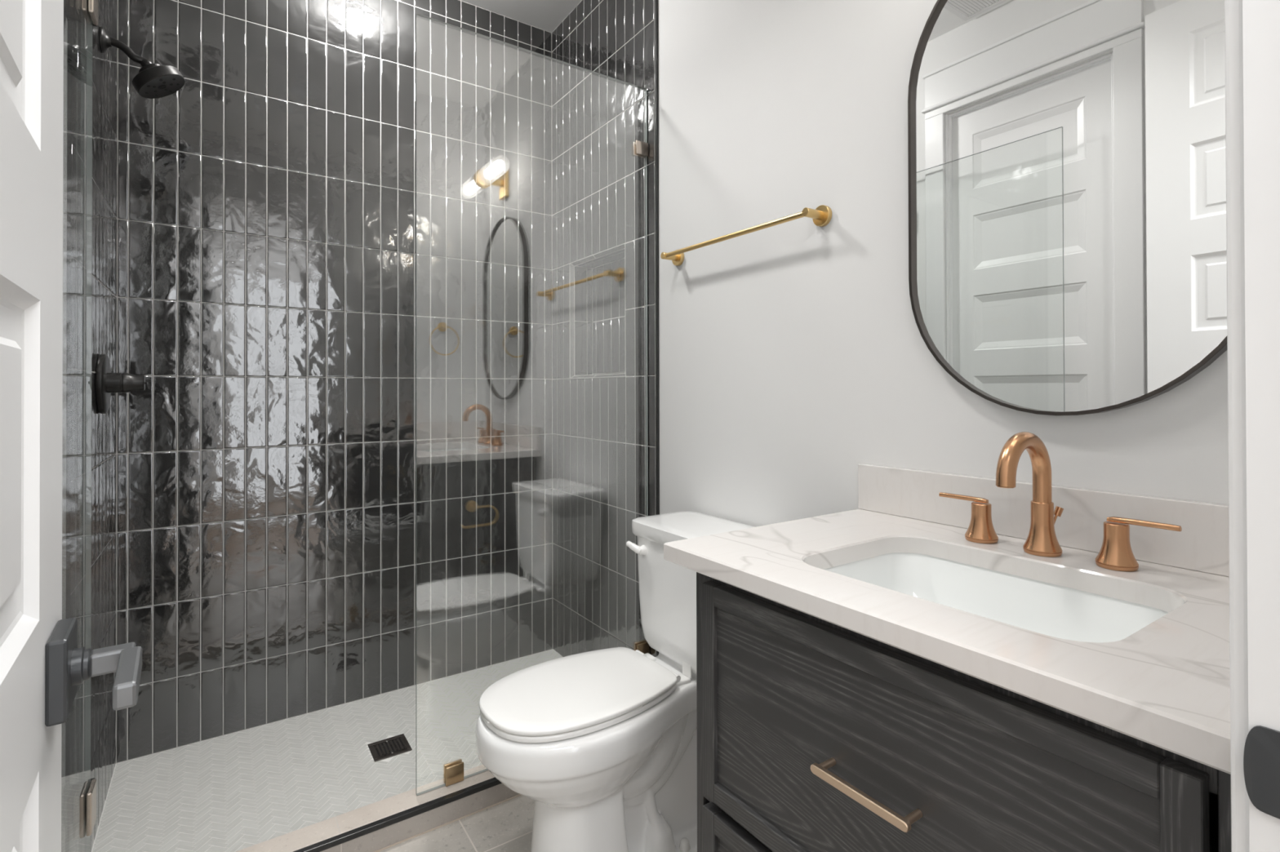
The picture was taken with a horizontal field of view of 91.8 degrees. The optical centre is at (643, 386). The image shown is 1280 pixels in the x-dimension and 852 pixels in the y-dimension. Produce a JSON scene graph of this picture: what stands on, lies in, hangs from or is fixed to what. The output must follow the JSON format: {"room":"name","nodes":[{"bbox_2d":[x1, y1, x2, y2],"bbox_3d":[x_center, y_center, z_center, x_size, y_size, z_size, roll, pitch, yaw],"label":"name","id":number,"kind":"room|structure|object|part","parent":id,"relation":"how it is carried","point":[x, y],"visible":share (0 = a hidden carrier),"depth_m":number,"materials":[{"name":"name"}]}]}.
{"room":"bathroom","nodes":[
{"label":"bathroom","id":0,"kind":"room"},
{"bbox_2d":[61,0,117,851],"bbox_3d":[-1.035,-0.211,0.926,0.126,3.039,2.460,0,0,-34],"label":"wall","id":1,"kind":"structure","parent":0,"point":[104,65],"depth_m":1.70,"materials":[{"name":"grey tile"}]},
{"bbox_2d":[66,64,71,618],"bbox_3d":[-1.258,-0.218,1.359,0.009,2.819,0.006,0,0,-34],"label":"trim","id":2,"kind":"structure","parent":1,"relation":"attached to","point":[68,114],"depth_m":1.36,"materials":[{"name":"grey metal"}]},
{"bbox_2d":[61,0,97,851],"bbox_3d":[-1.018,0.057,1.053,0.084,2.145,0.744,0,0,-37],"label":"glass shower door","id":3,"kind":"structure","parent":1,"relation":"attached to","point":[78,790],"depth_m":1.26,"materials":[{"name":"grey"}]},
{"bbox_2d":[95,354,146,413],"bbox_3d":[-1.443,-0.007,1.725,0.100,0.164,0.164,0,0,-34],"label":"shower valve","id":4,"kind":"object","parent":1,"relation":"attached to","point":[107,382],"visible":1,"depth_m":1.69,"materials":[{"name":"black metal"}]},
{"bbox_3d":[-1.439,-0.010,1.728,0.081,0.055,0.055,0,0,-34],"label":"knob","id":5,"kind":"part","parent":4,"relation":"part of","materials":[{"name":"black metal"}]},
{"bbox_2d":[99,26,185,98],"bbox_3d":[-1.411,-0.905,1.756,0.184,0.161,0.126,0,0,-34],"label":"showerhead","id":6,"kind":"object","parent":1,"relation":"attached to","point":[153,81],"visible":1,"depth_m":1.74,"materials":[{"name":"black metal"}]},
{"bbox_3d":[-1.442,-0.938,1.737,0.102,0.056,0.024,0,0,-34],"label":"arm","id":7,"kind":"part","parent":6,"relation":"part of","materials":[{"name":"black metal"}]},
{"bbox_2d":[91,648,562,851],"bbox_3d":[-0.842,1.225,2.105,1.566,0.060,0.748,0,0,-34],"label":"floor","id":8,"kind":"structure","parent":0,"point":[234,792],"depth_m":1.93,"materials":[{"name":"white tile"}]},
{"bbox_2d":[235,764,519,851],"bbox_3d":[-0.603,1.198,1.756,1.526,0.090,0.098,0,0,-34],"label":"shower curb","id":9,"kind":"object","parent":8,"relation":"on","point":[316,833],"visible":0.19,"depth_m":1.68,"materials":[{"name":"beige stone"}]},
{"bbox_2d":[415,13,649,795],"bbox_3d":[-0.314,0.048,1.979,0.794,2.209,0.025,0,0,-34],"label":"fixed glass panel","id":10,"kind":"object","parent":9,"relation":"on","point":[453,771],"visible":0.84,"depth_m":1.80,"materials":[{"name":"grey"}]},
{"bbox_2d":[367,733,412,761],"bbox_3d":[-0.838,1.192,2.052,0.115,0.004,0.115,0,0,-34],"label":"shower drain","id":11,"kind":"object","parent":8,"relation":"on","point":[382,749],"visible":1,"depth_m":2.05,"materials":[{"name":"black metal"}]},
{"bbox_2d":[115,0,552,763],"bbox_3d":[-1.079,-0.202,2.455,1.826,3.039,0.120,0,0,-34],"label":"wall","id":12,"kind":"structure","parent":0,"point":[265,523],"depth_m":2.31,"materials":[{"name":"grey tile"}]},
{"bbox_2d":[378,795,534,851],"bbox_3d":[-0.068,1.257,0.986,1.801,0.080,1.770,0,0,-34],"label":"floor","id":13,"kind":"structure","parent":0,"point":[506,826],"depth_m":1.69,"materials":[{"name":"beige tile"}]},
{"bbox_2d":[475,511,755,851],"bbox_3d":[-0.051,0.807,1.606,0.765,0.830,0.419,0,0,-34],"label":"toilet","id":14,"kind":"object","parent":13,"relation":"on","point":[603,743],"visible":0.81,"depth_m":1.51,"materials":[{"name":"white ceramic"}]},
{"bbox_3d":[-0.163,0.745,1.540,0.476,0.016,0.337,0,0,-34],"label":"lid","id":15,"kind":"part","parent":14,"relation":"part of","materials":[{"name":"white plastic"}]},
{"bbox_3d":[-0.163,0.762,1.539,0.472,0.014,0.333,0,0,-34],"label":"seat","id":16,"kind":"part","parent":14,"relation":"part of","materials":[{"name":"white plastic"}]},
{"bbox_3d":[-0.019,0.470,1.798,0.035,0.036,0.062,0,0,-34],"label":"flush lever","id":17,"kind":"part","parent":14,"relation":"part of","materials":[{"name":"white plastic"}]},
{"bbox_3d":[0.165,0.591,1.756,0.227,0.333,0.380,0,0,-34],"label":"tank","id":18,"kind":"part","parent":14,"relation":"part of","materials":[{"name":"white ceramic"}]},
{"bbox_3d":[0.164,0.414,1.756,0.242,0.044,0.419,0,0,-34],"label":"tank lid","id":19,"kind":"part","parent":14,"relation":"part of","materials":[{"name":"white ceramic"}]},
{"bbox_2d":[696,572,1231,851],"bbox_3d":[0.510,0.766,0.948,0.578,0.897,0.762,0,0,-34],"label":"vanity cabinet","id":20,"kind":"object","parent":13,"relation":"on","point":[815,735],"visible":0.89,"depth_m":0.78,"materials":[{"name":"black wood"}]},
{"bbox_3d":[0.301,0.915,0.811,0.020,0.372,0.669,0,0,-34],"label":"drawer","id":21,"kind":"part","parent":20,"relation":"part of","materials":[{"name":"black wood"}]},
{"bbox_3d":[0.285,0.521,0.799,0.038,0.012,0.146,0,0,-34],"label":"drawer pull","id":22,"kind":"part","parent":20,"relation":"part of","materials":[{"name":"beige metal"}]},
{"bbox_2d":[663,508,1231,774],"bbox_3d":[0.507,0.301,0.974,0.585,0.032,0.806,0,0,-34],"label":"countertop","id":23,"kind":"structure","parent":20,"relation":"on","point":[1166,685],"depth_m":0.77,"materials":[{"name":"white stone"}]},
{"bbox_2d":[823,552,1168,642],"bbox_3d":[0.500,0.383,0.940,0.369,0.129,0.486,0,0,-34],"label":"sink","id":24,"kind":"object","parent":23,"relation":"in","point":[1048,609],"visible":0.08,"depth_m":1.04,"materials":[{"name":"white ceramic"}]},
{"bbox_2d":[938,431,1182,571],"bbox_3d":[0.643,0.180,1.035,0.181,0.210,0.369,0,0,-34],"label":"faucet","id":25,"kind":"object","parent":23,"relation":"on","point":[1115,553],"visible":1,"depth_m":1.04,"materials":[{"name":"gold metal"}]},
{"bbox_3d":[0.609,0.211,1.179,0.013,0.008,0.092,0,0,-34],"label":"lever","id":26,"kind":"part","parent":25,"relation":"part of","materials":[{"name":"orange metal"}]},
{"bbox_3d":[0.627,0.251,1.151,0.055,0.069,0.055,0,0,-34],"label":"handle","id":27,"kind":"part","parent":25,"relation":"part of","materials":[{"name":"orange metal"}]},
{"bbox_3d":[0.631,0.137,1.027,0.154,0.124,0.028,0,0,-34],"label":"spout","id":28,"kind":"part","parent":25,"relation":"part of","materials":[{"name":"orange metal"}]},
{"bbox_3d":[0.683,0.241,1.062,0.057,0.088,0.057,0,0,-34],"label":"spout","id":29,"kind":"part","parent":25,"relation":"part of","materials":[{"name":"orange metal"}]},
{"bbox_3d":[0.712,0.231,1.071,0.028,0.049,0.012,0,0,1],"label":"lift rod","id":30,"kind":"part","parent":25,"relation":"part of","materials":[{"name":"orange metal"}]},
{"bbox_3d":[0.746,0.250,0.978,0.055,0.069,0.055,0,0,-34],"label":"handle","id":31,"kind":"part","parent":25,"relation":"part of","materials":[{"name":"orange metal"}]},
{"bbox_3d":[0.765,0.209,0.950,0.013,0.008,0.092,0,0,-34],"label":"lever","id":32,"kind":"part","parent":25,"relation":"part of","materials":[{"name":"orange metal"}]},
{"bbox_2d":[459,0,582,32],"bbox_3d":[-0.383,-1.679,1.448,1.836,0.100,2.588,0,0,-34],"label":"ceiling","id":33,"kind":"structure","parent":0,"point":[547,15],"depth_m":2.67,"materials":[{"name":"white paint"}]},
{"bbox_2d":[551,0,1228,657],"bbox_3d":[0.343,-0.209,1.866,0.162,3.039,2.458,0,0,-34],"label":"wall","id":34,"kind":"structure","parent":0,"point":[793,355],"depth_m":1.79,"materials":[{"name":"white paint"}]},
{"bbox_2d":[292,777,502,851],"bbox_3d":[-0.580,1.159,1.722,1.526,0.014,0.018,0,0,-34],"label":"trim","id":35,"kind":"structure","parent":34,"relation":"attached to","point":[339,839],"depth_m":1.66,"materials":[{"name":"black metal"}]},
{"bbox_2d":[373,794,520,851],"bbox_3d":[-0.572,1.231,1.715,1.531,0.022,0.004,0,0,-34],"label":"trim","id":36,"kind":"structure","parent":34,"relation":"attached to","point":[518,795],"depth_m":1.73,"materials":[{"name":"beige tile"}]},
{"bbox_2d":[654,0,659,656],"bbox_3d":[0.051,-0.217,2.159,0.013,2.819,0.010,0,0,-34],"label":"trim","id":37,"kind":"structure","parent":34,"relation":"attached to","point":[656,64],"depth_m":2.16,"materials":[{"name":"grey metal"}]},
{"bbox_2d":[660,204,831,266],"bbox_3d":[0.260,-0.428,1.795,0.070,0.052,0.648,0,0,-34],"label":"towel bar","id":38,"kind":"object","parent":34,"relation":"attached to","point":[821,216],"visible":1,"depth_m":1.66,"materials":[{"name":"gold metal"}]},
{"bbox_3d":[0.086,-0.426,2.038,0.057,0.022,0.022,0,0,-34],"label":"post","id":39,"kind":"part","parent":38,"relation":"part of","materials":[{"name":"gold metal"}]},
{"bbox_3d":[0.423,-0.430,1.545,0.057,0.022,0.022,0,0,-34],"label":"post","id":40,"kind":"part","parent":38,"relation":"part of","materials":[{"name":"gold metal"}]},
{"bbox_2d":[857,463,1229,577],"bbox_3d":[0.740,0.233,1.133,0.020,0.105,0.804,0,0,-34],"label":"backsplash","id":41,"kind":"structure","parent":34,"relation":"attached to","point":[1202,544],"depth_m":1.09,"materials":[{"name":"white stone"}]},
{"bbox_2d":[907,0,1226,415],"bbox_3d":[0.747,-0.426,1.117,0.029,0.957,0.570,0,0,-34],"label":"wall mirror","id":42,"kind":"object","parent":34,"relation":"attached to","point":[1067,158],"visible":0.82,"depth_m":1.10,"materials":[{"name":"black mirror"}]},
{"bbox_3d":[0.281,-0.218,0.263,3.900,3.039,0.120,0,0,-34],"label":"wall","id":43,"kind":"structure","parent":0,"visible":0},
{"bbox_2d":[0,0,142,851],"bbox_3d":[-0.336,-0.032,0.308,0.102,2.474,0.661,0,0,-34],"label":"door","id":44,"kind":"structure","parent":43,"relation":"in","point":[42,666],"depth_m":0.47,"materials":[{"name":"white"}]},
{"bbox_3d":[-0.434,0.240,0.520,0.109,0.020,0.035,0,0,39],"label":"lever","id":45,"kind":"part","parent":44,"relation":"part of","materials":[{"name":"grey metal"}]},
{"bbox_2d":[1224,0,1249,851],"bbox_3d":[0.173,-0.085,0.185,0.858,2.592,0.149,0,0,-34],"label":"trim","id":46,"kind":"structure","parent":43,"relation":"attached to","point":[1233,43],"depth_m":0.43,"materials":[{"name":"white paint"}]},
{"bbox_2d":[1242,0,1279,851],"bbox_3d":[0.171,-0.043,0.186,0.704,2.510,0.122,0,0,-34],"label":"trim","id":47,"kind":"structure","parent":43,"relation":"attached to","point":[1260,18],"depth_m":0.42,"materials":[{"name":"white paint"}]},
{"bbox_2d":[1243,725,1279,818],"bbox_3d":[0.428,0.257,0.399,0.003,0.057,0.061,0,0,-34],"label":"strike plate","id":48,"kind":"object","parent":43,"relation":"attached to","point":[1261,757],"visible":1,"depth_m":0.42,"materials":[{"name":"grey metal"}]}
]}

